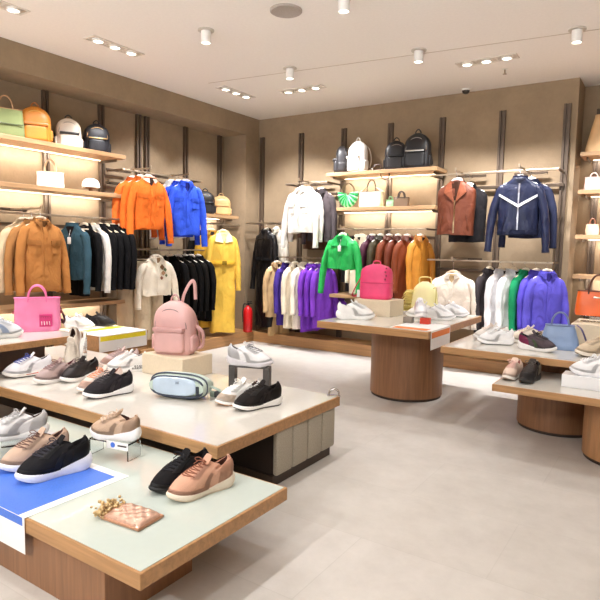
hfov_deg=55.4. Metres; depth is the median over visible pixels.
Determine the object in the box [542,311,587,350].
handbag
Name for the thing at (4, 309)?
wall shelf
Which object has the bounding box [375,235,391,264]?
jacket
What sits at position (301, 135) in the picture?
upright
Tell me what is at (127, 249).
jacket
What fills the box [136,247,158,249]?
coat rack
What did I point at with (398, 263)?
jacket
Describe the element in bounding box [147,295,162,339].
trousers
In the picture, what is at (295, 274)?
coat
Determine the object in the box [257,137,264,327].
upright
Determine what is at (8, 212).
rail
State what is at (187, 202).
jacket
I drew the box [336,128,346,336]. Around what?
upright
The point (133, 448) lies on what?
acrylic riser
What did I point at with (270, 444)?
display table
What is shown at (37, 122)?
backpack
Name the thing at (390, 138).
upright
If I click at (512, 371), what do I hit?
sneaker
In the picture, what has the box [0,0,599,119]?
ceiling
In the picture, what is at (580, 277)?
wall shelf
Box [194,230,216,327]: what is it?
coat
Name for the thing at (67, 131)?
backpack
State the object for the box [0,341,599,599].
floor
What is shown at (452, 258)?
coat rack
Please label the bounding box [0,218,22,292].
jacket
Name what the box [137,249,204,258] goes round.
rail
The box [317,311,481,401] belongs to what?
display table
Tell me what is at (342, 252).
jacket
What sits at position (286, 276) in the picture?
coat
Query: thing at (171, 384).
bag
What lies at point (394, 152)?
backpack
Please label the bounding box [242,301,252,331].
fire extinguisher
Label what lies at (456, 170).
coat rack
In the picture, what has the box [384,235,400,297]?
jacket
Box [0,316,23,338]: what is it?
sneaker
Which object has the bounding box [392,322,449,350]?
display card
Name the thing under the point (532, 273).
shirt
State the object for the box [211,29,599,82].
trim
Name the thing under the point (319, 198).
jacket
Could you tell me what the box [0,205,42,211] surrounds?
coat rack
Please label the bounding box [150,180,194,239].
shirt
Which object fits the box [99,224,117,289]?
jacket
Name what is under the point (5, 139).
wall shelf
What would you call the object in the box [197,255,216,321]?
jacket
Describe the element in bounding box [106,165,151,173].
coat rack
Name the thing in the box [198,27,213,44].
spotlight
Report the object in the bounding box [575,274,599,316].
handbag
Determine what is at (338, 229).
rail
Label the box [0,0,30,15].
recessed light
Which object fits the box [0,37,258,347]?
wall
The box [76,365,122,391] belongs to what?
sneaker
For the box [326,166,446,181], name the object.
wall shelf
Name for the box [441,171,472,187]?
clothes hanger
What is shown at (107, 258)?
shirt
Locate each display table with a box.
[0,330,68,371]
[0,345,340,483]
[0,416,286,599]
[54,325,147,353]
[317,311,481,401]
[440,331,591,437]
[492,371,599,464]
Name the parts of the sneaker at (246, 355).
panel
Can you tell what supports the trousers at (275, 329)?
hanging from the clothes hanger
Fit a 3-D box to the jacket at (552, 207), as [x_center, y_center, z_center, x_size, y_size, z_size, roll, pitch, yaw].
[2.485,-0.940,6.207,0.593,0.750,0.159,4,6,25]
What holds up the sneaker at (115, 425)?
on the acrylic riser at (133, 448)
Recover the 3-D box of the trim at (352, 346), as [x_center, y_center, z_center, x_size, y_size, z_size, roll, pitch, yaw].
[1.137,0.663,7.490,4.145,0.148,0.377,5,6,33]
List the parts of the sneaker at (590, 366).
panel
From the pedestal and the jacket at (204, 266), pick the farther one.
the jacket at (204, 266)
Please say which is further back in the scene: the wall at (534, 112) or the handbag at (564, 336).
the wall at (534, 112)
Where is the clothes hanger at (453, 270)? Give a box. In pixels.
[438,259,469,279]
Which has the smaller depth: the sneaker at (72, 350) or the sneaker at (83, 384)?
the sneaker at (83, 384)
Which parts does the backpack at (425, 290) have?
handle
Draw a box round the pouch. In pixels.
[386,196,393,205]
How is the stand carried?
on the display table at (270, 444)
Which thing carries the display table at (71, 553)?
on the floor
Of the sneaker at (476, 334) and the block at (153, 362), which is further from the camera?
the sneaker at (476, 334)
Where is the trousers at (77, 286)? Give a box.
[69,231,89,295]
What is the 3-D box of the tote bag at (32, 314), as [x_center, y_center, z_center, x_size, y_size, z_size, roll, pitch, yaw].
[-2.218,0.064,4.859,0.417,0.392,0.178,-1,6,-22]
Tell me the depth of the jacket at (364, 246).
7.18 m
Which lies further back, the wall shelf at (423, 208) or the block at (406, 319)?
the wall shelf at (423, 208)
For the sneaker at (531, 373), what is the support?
on the display table at (549, 386)
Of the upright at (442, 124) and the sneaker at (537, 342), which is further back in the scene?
the upright at (442, 124)
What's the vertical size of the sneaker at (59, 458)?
0.185 m
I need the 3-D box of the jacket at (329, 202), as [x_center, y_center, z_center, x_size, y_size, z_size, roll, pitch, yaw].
[0.264,-1.119,7.666,0.570,0.750,0.153,5,7,37]
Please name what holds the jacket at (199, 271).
hanging from the clothes hanger
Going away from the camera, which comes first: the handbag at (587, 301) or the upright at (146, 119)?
the handbag at (587, 301)
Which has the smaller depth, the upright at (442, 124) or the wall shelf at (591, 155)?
the wall shelf at (591, 155)
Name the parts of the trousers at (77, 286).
trouser leg, trouser leg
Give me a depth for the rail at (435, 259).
6.67 m
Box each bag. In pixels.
[12,284,65,331]
[149,371,221,399]
[585,114,599,151]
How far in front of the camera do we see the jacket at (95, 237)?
6.14 m
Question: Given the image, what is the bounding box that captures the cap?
[82,178,99,188]
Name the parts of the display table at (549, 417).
kick plate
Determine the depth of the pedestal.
4.69 m
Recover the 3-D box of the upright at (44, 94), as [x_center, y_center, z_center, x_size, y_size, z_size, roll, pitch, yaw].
[-2.781,-0.827,6.297,0.037,2.878,0.070,5,6,33]
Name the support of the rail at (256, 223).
attached to the upright at (262, 140)
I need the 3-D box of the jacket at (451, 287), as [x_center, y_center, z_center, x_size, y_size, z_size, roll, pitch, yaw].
[1.748,-0.004,6.573,0.627,0.650,0.182,4,6,29]
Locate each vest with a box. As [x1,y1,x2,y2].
[437,178,475,235]
[448,184,487,242]
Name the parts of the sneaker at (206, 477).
panel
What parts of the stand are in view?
leg, leg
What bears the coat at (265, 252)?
hanging from the clothes hanger
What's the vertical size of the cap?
0.115 m
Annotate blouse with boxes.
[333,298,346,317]
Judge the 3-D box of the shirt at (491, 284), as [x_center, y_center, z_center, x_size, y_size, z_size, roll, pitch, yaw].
[2.256,0.027,6.438,0.455,0.769,0.156,-1,6,-22]
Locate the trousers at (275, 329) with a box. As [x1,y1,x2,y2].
[268,317,288,335]
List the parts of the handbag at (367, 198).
handle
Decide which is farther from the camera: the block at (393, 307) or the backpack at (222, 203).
the backpack at (222, 203)
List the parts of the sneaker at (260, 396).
panel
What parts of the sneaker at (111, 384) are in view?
panel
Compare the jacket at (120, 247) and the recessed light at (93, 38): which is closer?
the recessed light at (93, 38)
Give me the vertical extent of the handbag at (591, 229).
0.188 m
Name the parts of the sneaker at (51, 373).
panel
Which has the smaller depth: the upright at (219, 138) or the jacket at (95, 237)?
the jacket at (95, 237)
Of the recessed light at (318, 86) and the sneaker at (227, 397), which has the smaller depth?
the sneaker at (227, 397)
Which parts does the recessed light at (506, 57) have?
recess plate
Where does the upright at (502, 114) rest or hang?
attached to the wall at (534, 112)
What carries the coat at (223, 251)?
hanging from the clothes hanger
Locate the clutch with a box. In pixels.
[90,495,163,531]
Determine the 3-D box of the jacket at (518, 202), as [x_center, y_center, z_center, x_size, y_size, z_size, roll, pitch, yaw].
[2.333,-0.916,6.113,0.662,0.815,0.211,4,6,25]
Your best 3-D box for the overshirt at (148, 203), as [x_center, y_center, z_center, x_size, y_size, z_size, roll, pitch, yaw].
[-1.780,-1.064,6.730,0.610,0.790,0.201,-4,7,-44]
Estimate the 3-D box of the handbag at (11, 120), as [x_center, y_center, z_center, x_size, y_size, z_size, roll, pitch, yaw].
[-2.883,-1.803,5.601,0.331,0.408,0.170,-3,7,-36]
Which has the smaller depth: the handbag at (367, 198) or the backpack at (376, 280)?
the backpack at (376, 280)
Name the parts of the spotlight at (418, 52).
mounting plate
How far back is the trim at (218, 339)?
8.00 m
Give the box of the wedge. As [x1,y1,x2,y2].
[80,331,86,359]
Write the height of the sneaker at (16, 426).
0.158 m
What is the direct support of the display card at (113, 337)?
on the display table at (92, 341)
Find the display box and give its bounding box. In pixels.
[561,370,599,391]
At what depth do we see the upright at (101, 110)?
6.84 m
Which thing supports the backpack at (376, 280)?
on the block at (393, 307)
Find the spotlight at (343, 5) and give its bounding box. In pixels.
[338,0,349,13]
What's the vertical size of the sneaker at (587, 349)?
0.163 m
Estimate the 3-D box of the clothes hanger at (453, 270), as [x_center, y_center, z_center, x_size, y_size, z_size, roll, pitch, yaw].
[1.756,-0.351,6.543,0.387,0.266,0.022,4,6,29]
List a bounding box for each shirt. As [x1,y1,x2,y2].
[90,224,111,292]
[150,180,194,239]
[474,268,494,332]
[484,268,506,326]
[495,269,518,327]
[508,269,528,330]
[517,269,540,329]
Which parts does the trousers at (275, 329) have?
trouser leg, trouser leg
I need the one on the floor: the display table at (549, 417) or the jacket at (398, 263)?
the display table at (549, 417)
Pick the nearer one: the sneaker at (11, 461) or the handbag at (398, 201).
the sneaker at (11, 461)
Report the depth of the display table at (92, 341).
5.39 m
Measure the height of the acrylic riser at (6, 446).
0.078 m
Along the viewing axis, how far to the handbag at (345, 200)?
7.51 m
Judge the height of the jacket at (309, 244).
0.792 m
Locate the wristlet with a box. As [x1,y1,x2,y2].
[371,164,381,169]
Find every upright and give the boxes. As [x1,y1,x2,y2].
[41,90,53,346]
[97,104,106,315]
[135,114,141,260]
[144,116,149,260]
[183,126,187,253]
[217,135,221,230]
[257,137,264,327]
[295,133,303,331]
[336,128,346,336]
[384,123,393,234]
[434,117,445,277]
[492,110,505,267]
[554,103,571,277]
[583,109,599,318]
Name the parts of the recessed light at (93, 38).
recess plate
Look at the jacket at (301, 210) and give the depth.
7.53 m
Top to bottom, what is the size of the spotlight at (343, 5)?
0.115 m
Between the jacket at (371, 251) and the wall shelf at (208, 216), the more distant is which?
the wall shelf at (208, 216)
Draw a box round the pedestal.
[579,315,599,323]
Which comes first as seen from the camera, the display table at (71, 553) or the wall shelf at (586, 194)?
the display table at (71, 553)
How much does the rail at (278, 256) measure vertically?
0.130 m
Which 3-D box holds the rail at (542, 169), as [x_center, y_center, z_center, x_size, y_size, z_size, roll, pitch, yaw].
[2.237,-1.374,6.556,1.410,0.160,0.371,5,6,33]
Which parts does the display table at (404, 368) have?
kick plate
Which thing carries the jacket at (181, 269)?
hanging from the clothes hanger
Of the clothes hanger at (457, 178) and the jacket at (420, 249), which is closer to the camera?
the clothes hanger at (457, 178)
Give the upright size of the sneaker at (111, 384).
0.175 m
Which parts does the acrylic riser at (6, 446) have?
panel, panel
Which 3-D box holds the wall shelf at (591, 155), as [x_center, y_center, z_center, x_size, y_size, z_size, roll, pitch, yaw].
[3.833,-1.541,5.982,1.585,0.075,0.379,5,6,33]
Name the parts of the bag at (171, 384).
panel, trim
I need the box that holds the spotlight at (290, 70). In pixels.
[283,66,296,79]
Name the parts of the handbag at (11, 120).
handle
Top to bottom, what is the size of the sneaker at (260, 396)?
0.171 m
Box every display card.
[68,325,146,352]
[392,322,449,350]
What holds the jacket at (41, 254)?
hanging from the clothes hanger
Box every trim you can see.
[141,328,252,352]
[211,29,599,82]
[253,329,510,374]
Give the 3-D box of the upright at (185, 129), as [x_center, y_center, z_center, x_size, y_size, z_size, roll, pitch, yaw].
[-1.613,-0.966,8.054,0.037,2.878,0.070,5,6,33]
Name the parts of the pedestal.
plate, post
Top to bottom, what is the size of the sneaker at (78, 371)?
0.170 m
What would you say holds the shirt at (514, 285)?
hanging from the clothes hanger
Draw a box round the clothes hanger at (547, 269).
[534,262,560,278]
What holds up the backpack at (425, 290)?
on the display table at (404, 368)
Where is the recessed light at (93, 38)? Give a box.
[83,35,144,56]
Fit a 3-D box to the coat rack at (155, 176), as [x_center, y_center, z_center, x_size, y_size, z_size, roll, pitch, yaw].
[-1.637,-1.605,7.340,0.602,0.044,0.360,5,6,33]
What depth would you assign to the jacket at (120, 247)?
6.35 m
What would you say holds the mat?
on the display table at (71, 553)
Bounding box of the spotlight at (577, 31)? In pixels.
[568,26,586,43]
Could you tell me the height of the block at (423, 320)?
0.053 m
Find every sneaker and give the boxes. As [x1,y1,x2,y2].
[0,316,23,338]
[0,407,49,441]
[0,427,68,471]
[2,352,51,377]
[14,434,92,482]
[33,357,75,383]
[59,356,99,382]
[64,313,94,328]
[65,326,80,362]
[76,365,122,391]
[82,368,133,398]
[85,311,115,326]
[90,408,141,441]
[99,346,138,365]
[107,349,145,371]
[148,447,208,493]
[166,453,234,501]
[214,377,259,405]
[226,341,272,367]
[232,379,282,410]
[336,299,374,319]
[405,301,436,317]
[414,297,427,316]
[426,303,455,320]
[438,301,469,316]
[473,322,508,337]
[477,325,514,345]
[502,357,522,380]
[513,325,542,342]
[518,330,556,352]
[519,358,540,383]
[569,354,599,376]
[574,335,599,357]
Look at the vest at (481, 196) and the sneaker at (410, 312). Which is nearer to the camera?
the sneaker at (410, 312)
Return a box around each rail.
[0,211,119,227]
[107,168,201,184]
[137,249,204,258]
[207,223,239,226]
[246,222,287,231]
[278,256,321,258]
[285,181,339,194]
[337,228,436,239]
[427,258,558,274]
[431,168,564,188]
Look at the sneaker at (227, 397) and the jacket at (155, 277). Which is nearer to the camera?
the sneaker at (227, 397)
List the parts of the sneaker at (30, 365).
panel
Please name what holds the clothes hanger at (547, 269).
hanging from the rail at (435, 259)
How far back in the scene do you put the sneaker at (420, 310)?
5.01 m
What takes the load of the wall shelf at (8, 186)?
attached to the upright at (101, 110)
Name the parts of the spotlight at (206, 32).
mounting plate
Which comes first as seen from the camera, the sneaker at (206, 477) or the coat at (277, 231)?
the sneaker at (206, 477)
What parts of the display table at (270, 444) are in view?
kick plate, padded panel, padded panel, padded panel, padded panel, chrome knob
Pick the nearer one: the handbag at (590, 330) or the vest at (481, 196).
the handbag at (590, 330)
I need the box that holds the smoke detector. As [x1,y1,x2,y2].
[462,88,469,93]
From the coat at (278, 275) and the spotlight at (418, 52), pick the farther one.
the coat at (278, 275)
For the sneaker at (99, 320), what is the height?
0.156 m
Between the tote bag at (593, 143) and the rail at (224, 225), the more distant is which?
the rail at (224, 225)
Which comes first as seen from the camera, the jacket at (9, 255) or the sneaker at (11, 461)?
the sneaker at (11, 461)
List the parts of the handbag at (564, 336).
handle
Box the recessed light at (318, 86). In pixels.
[278,84,325,93]
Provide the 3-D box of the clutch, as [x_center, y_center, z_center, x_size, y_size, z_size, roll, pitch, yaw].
[-0.706,0.843,2.300,0.266,0.070,0.168,4,6,28]
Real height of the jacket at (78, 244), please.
0.754 m
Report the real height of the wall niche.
3.300 m
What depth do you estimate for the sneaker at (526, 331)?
4.69 m
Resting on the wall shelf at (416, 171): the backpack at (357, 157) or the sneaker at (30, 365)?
the backpack at (357, 157)
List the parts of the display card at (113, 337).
printed panel, lying panel, hanging panel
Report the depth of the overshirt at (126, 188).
6.58 m
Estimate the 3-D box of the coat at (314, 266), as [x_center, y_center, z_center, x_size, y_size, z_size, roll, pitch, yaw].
[0.236,-0.049,7.717,0.449,0.892,0.153,-2,6,-34]
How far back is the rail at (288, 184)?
7.82 m
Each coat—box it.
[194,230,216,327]
[206,230,240,332]
[250,228,277,327]
[262,262,281,316]
[271,227,288,261]
[273,262,288,324]
[281,262,298,327]
[290,263,305,328]
[297,263,319,331]
[304,263,325,328]
[310,263,337,327]
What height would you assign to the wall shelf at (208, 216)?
0.075 m
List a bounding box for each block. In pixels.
[142,351,211,374]
[354,298,403,316]
[403,316,413,322]
[420,317,430,323]
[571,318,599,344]
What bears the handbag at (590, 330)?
on the display table at (549, 417)
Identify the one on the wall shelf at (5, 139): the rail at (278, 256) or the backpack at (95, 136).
the backpack at (95, 136)
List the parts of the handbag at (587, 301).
handle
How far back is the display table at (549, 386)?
3.81 m
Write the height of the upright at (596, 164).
2.878 m
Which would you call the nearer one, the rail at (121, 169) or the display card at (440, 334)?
the display card at (440, 334)
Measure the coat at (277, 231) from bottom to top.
0.832 m
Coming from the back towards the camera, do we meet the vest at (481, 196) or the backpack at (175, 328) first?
the vest at (481, 196)
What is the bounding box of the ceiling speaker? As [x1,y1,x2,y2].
[270,3,301,17]
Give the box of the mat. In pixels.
[0,463,128,553]
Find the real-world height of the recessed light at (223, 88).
0.022 m
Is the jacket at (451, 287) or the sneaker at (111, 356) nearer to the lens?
the sneaker at (111, 356)
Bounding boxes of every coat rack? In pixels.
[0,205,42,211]
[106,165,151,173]
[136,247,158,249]
[150,172,189,178]
[298,178,332,185]
[451,257,481,259]
[455,168,485,177]
[514,164,547,174]
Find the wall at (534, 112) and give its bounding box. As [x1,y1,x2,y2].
[257,77,584,342]
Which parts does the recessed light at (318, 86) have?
recess plate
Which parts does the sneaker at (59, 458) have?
panel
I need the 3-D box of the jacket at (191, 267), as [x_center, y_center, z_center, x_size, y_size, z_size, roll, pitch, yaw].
[-1.595,-0.184,7.470,0.599,0.809,0.146,3,6,19]
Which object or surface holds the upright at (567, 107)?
attached to the wall at (534, 112)
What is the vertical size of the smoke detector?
0.060 m
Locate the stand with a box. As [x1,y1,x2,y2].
[228,365,271,386]
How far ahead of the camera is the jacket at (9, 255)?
5.49 m
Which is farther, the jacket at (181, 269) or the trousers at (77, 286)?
the jacket at (181, 269)
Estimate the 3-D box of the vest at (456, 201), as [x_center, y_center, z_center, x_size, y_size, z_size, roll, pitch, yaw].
[1.770,-1.050,6.478,0.431,0.637,0.199,4,6,29]
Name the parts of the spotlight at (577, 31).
mounting plate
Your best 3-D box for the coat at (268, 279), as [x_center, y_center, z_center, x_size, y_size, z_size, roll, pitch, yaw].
[-0.322,-0.146,8.079,0.451,0.787,0.153,-2,6,-28]
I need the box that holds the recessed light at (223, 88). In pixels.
[215,85,255,98]
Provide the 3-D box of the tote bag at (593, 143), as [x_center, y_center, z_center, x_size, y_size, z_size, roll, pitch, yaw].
[3.384,-1.965,6.211,0.478,0.708,0.248,4,6,25]
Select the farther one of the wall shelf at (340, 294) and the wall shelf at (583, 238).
the wall shelf at (340, 294)
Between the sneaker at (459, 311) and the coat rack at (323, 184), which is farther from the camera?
the coat rack at (323, 184)
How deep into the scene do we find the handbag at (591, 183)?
6.26 m
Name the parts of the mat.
hanging panel, printed panel, lying panel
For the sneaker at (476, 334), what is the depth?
4.83 m
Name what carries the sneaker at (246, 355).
on the stand
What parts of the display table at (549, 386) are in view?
kick plate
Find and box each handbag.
[0,95,24,136]
[36,159,63,187]
[337,183,358,206]
[359,179,383,206]
[393,191,409,205]
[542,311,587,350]
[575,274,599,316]
[584,172,599,189]
[585,218,598,234]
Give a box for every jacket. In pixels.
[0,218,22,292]
[4,218,63,294]
[15,217,71,295]
[52,222,91,293]
[79,223,102,291]
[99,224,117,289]
[106,224,123,289]
[112,224,130,288]
[116,226,136,289]
[134,255,178,309]
[159,180,199,244]
[163,255,189,304]
[166,180,207,246]
[176,255,197,311]
[184,255,203,317]
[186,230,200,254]
[190,255,209,319]
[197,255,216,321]
[280,187,318,247]
[288,187,323,241]
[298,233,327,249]
[301,188,336,243]
[318,233,361,294]
[360,235,374,267]
[366,235,382,265]
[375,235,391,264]
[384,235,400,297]
[391,235,413,300]
[406,235,435,289]
[432,271,476,329]
[484,175,549,252]
[498,178,556,248]
[522,270,568,330]
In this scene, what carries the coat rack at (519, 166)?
attached to the rail at (542, 169)
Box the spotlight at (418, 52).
[411,47,426,63]
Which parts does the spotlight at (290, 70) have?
mounting plate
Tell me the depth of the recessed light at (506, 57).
5.68 m
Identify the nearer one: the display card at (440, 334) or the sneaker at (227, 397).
the sneaker at (227, 397)
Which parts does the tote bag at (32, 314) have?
handle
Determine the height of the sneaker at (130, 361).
0.176 m
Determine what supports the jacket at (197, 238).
hanging from the clothes hanger
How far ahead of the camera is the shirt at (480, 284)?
6.42 m
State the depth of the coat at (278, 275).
7.87 m
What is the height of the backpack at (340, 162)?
0.410 m
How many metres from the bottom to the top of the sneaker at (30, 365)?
0.177 m
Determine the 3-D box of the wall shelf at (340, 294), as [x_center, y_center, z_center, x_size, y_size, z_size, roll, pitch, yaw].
[1.048,-0.014,7.449,1.510,0.075,0.379,5,6,33]
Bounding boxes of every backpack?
[22,102,52,141]
[53,115,82,147]
[83,120,110,152]
[152,279,204,355]
[202,188,215,213]
[214,193,231,214]
[333,143,348,172]
[346,137,371,171]
[352,260,392,299]
[383,137,404,168]
[402,129,432,167]
[403,276,437,310]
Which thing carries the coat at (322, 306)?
hanging from the clothes hanger
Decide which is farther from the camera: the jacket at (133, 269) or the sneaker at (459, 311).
the jacket at (133, 269)
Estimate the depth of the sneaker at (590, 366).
3.79 m
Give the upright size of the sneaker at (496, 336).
0.157 m
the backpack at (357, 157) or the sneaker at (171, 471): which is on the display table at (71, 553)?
the sneaker at (171, 471)
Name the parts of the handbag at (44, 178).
handle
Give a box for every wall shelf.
[0,133,125,162]
[0,181,121,201]
[0,297,124,313]
[206,213,238,220]
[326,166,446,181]
[329,292,359,298]
[336,205,437,214]
[572,274,599,280]
[575,235,599,241]
[578,189,599,198]
[580,151,599,162]
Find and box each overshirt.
[112,176,157,237]
[119,175,164,239]
[126,175,173,243]
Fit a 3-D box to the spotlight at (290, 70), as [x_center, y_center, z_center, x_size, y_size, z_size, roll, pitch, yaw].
[-0.108,-2.413,6.092,0.144,0.115,0.144,5,6,33]
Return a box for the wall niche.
[570,85,599,324]
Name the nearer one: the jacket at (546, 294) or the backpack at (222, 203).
the jacket at (546, 294)
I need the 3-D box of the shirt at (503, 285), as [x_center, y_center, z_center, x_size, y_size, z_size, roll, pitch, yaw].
[2.365,0.038,6.367,0.451,0.773,0.153,-1,6,-20]
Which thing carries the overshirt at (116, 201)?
hanging from the clothes hanger
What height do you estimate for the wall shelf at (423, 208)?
0.075 m
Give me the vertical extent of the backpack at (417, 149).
0.477 m
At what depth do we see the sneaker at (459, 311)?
5.61 m
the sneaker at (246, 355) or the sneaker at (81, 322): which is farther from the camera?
the sneaker at (81, 322)
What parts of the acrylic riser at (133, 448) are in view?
panel, panel, panel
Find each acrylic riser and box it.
[1,438,27,457]
[89,437,140,461]
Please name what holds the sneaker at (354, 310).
on the display table at (404, 368)
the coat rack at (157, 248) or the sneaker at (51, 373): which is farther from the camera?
the coat rack at (157, 248)
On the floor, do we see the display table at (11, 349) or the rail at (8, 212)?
the display table at (11, 349)
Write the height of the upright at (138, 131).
2.878 m
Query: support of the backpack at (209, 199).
on the wall shelf at (208, 216)
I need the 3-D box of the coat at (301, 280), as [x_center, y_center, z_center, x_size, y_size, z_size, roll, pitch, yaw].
[0.153,-0.034,7.774,0.449,0.936,0.153,-2,6,-34]
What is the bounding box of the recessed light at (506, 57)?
[455,53,519,67]
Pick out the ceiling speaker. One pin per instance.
(282, 10)
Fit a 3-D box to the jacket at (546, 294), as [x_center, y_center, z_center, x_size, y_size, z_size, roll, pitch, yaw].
[2.612,0.048,6.088,0.486,0.730,0.201,1,5,3]
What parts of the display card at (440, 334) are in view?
printed panel, lying panel, hanging panel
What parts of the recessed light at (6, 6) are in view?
recess plate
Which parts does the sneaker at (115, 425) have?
panel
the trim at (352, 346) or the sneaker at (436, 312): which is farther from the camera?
the trim at (352, 346)
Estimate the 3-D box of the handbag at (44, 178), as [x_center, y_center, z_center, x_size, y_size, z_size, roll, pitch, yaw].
[-2.647,-1.338,6.059,0.275,0.308,0.115,-2,6,-30]

